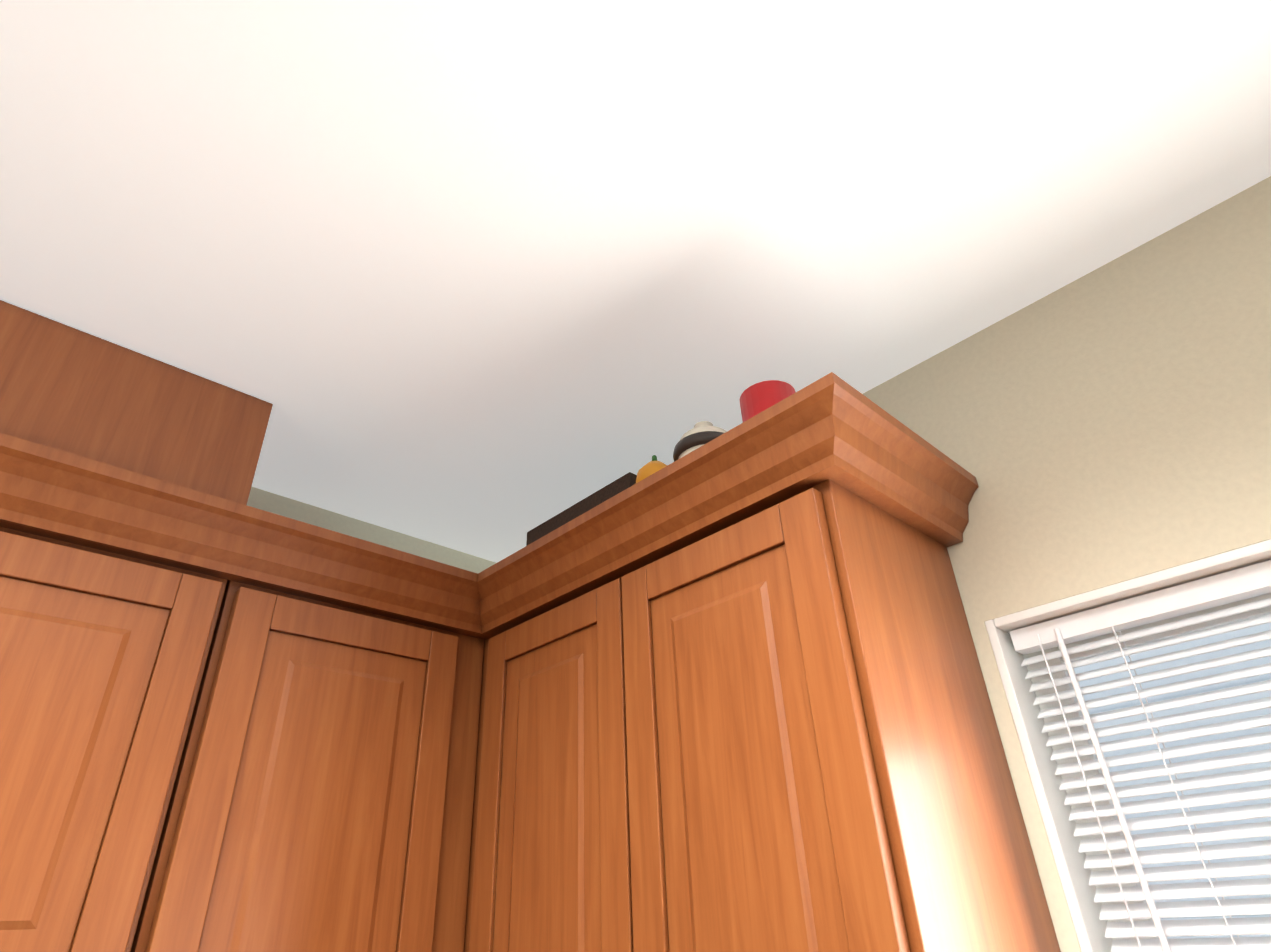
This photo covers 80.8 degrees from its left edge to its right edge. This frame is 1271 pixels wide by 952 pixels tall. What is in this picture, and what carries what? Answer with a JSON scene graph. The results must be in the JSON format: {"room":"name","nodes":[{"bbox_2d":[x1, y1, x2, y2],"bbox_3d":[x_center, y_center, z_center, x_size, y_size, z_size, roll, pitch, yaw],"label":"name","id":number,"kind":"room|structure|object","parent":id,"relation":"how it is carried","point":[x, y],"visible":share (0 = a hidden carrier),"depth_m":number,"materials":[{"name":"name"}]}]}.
{"room":"kitchen","nodes":[
{"label":"kitchen","id":0,"kind":"room"},
{"bbox_2d":[247,487,495,572],"bbox_3d":[-1.451,0.846,0.256,3.520,2.620,0.120,25,-40,-37],"label":"wall","id":1,"kind":"structure","parent":0,"point":[267,501],"depth_m":1.61,"materials":[{"name":"paint"}]},
{"bbox_2d":[0,300,272,951],"bbox_3d":[-0.948,0.163,0.878,0.756,0.841,0.355,25,-40,-37],"label":"upper cabinet","id":2,"kind":"object","parent":1,"relation":"attached to","point":[103,656],"visible":0.9,"depth_m":0.93,"materials":[{"name":"brown wood"}]},
{"bbox_2d":[130,580,483,951],"bbox_3d":[-0.498,0.670,1.055,0.436,0.950,0.355,25,-40,-37],"label":"upper cabinet","id":3,"kind":"object","parent":1,"relation":"attached to","point":[322,798],"visible":0.83,"depth_m":1.05,"materials":[{"name":"brown wood"}]},
{"bbox_2d":[0,433,499,639],"bbox_3d":[-0.796,-0.004,0.897,1.507,0.088,0.068,25,-40,-37],"label":"crown molding","id":4,"kind":"structure","parent":3,"relation":"attached to","point":[45,491],"depth_m":1.05,"materials":[{"name":"brown wood"}]},
{"bbox_2d":[0,0,1270,562],"bbox_3d":[-0.241,-1.077,-0.243,3.640,0.060,3.920,25,-40,-37],"label":"ceiling","id":5,"kind":"structure","parent":0,"point":[494,280],"depth_m":0.93,"materials":[{"name":"paint"}]},
{"bbox_2d":[863,176,1270,951],"bbox_3d":[1.129,0.627,0.092,0.120,2.620,3.800,25,-40,-37],"label":"wall","id":6,"kind":"structure","parent":0,"point":[1105,424],"depth_m":0.97,"materials":[{"name":"paint"}]},
{"bbox_2d":[464,479,1060,951],"bbox_3d":[-0.013,0.648,1.056,0.355,0.950,1.038,25,-40,-37],"label":"upper cabinet","id":7,"kind":"object","parent":6,"relation":"attached to","point":[772,729],"visible":1,"depth_m":0.88,"materials":[{"name":"brown wood"}]},
{"bbox_2d":[526,472,636,545],"bbox_3d":[-0.033,0.165,1.360,0.200,0.190,0.290,25,-40,-37],"label":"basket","id":8,"kind":"object","parent":7,"relation":"on","point":[608,491],"visible":0.1,"depth_m":1.33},
{"bbox_2d":[636,455,667,482],"bbox_3d":[0.035,0.054,1.198,0.068,0.208,0.067,25,-40,-37],"label":"gourd","id":9,"kind":"object","parent":7,"relation":"on","point":[654,465],"visible":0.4,"depth_m":1.21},
{"bbox_2d":[472,372,907,632],"bbox_3d":[0.007,0.071,1.083,0.068,0.088,0.720,25,-40,-37],"label":"crown molding","id":10,"kind":"structure","parent":7,"relation":"attached to","point":[832,426],"depth_m":0.99,"materials":[{"name":"brown wood"}]},
{"bbox_2d":[673,421,726,461],"bbox_3d":[0.115,0.014,1.157,0.120,0.228,0.120,25,-40,-37],"label":"jar","id":11,"kind":"object","parent":7,"relation":"on","point":[700,434],"visible":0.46,"depth_m":1.15,"materials":[{"name":"ceramic"}]},
{"bbox_2d":[739,380,795,421],"bbox_3d":[0.201,-0.031,1.062,0.084,0.200,0.084,25,-40,-37],"label":"cup","id":12,"kind":"object","parent":7,"relation":"on","point":[757,398],"visible":0.27,"depth_m":1.07,"materials":[{"name":"red plastic"}]},
{"bbox_2d":[852,416,978,546],"bbox_3d":[0.374,0.007,1.005,0.280,0.088,0.068,25,-40,-37],"label":"crown molding","id":13,"kind":"structure","parent":7,"relation":"attached to","point":[933,495],"depth_m":1.01,"materials":[{"name":"brown wood"}]},
{"bbox_2d":[985,539,1270,951],"bbox_3d":[0.853,0.497,0.495,0.119,1.080,0.915,25,-40,-37],"label":"window","id":14,"kind":"structure","parent":6,"relation":"in","point":[1083,907],"depth_m":0.91,"materials":[{"name":"white paint"}]},
{"bbox_2d":[1010,560,1270,951],"bbox_3d":[0.827,0.358,0.557,0.040,0.745,0.875,25,-40,-37],"label":"window blinds","id":15,"kind":"object","parent":14,"relation":"attached to","point":[1244,583],"visible":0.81,"depth_m":0.84,"materials":[{"name":"white plastic"}]},
{"label":"outside","id":16,"kind":"structure","parent":0,"visible":0},
{"bbox_2d":[1074,623,1270,938],"bbox_3d":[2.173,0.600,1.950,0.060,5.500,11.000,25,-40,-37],"label":"window pane","id":17,"kind":"object","parent":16,"point":[1218,670],"depth_m":2.31,"materials":[{"name":"glass"}]}
]}

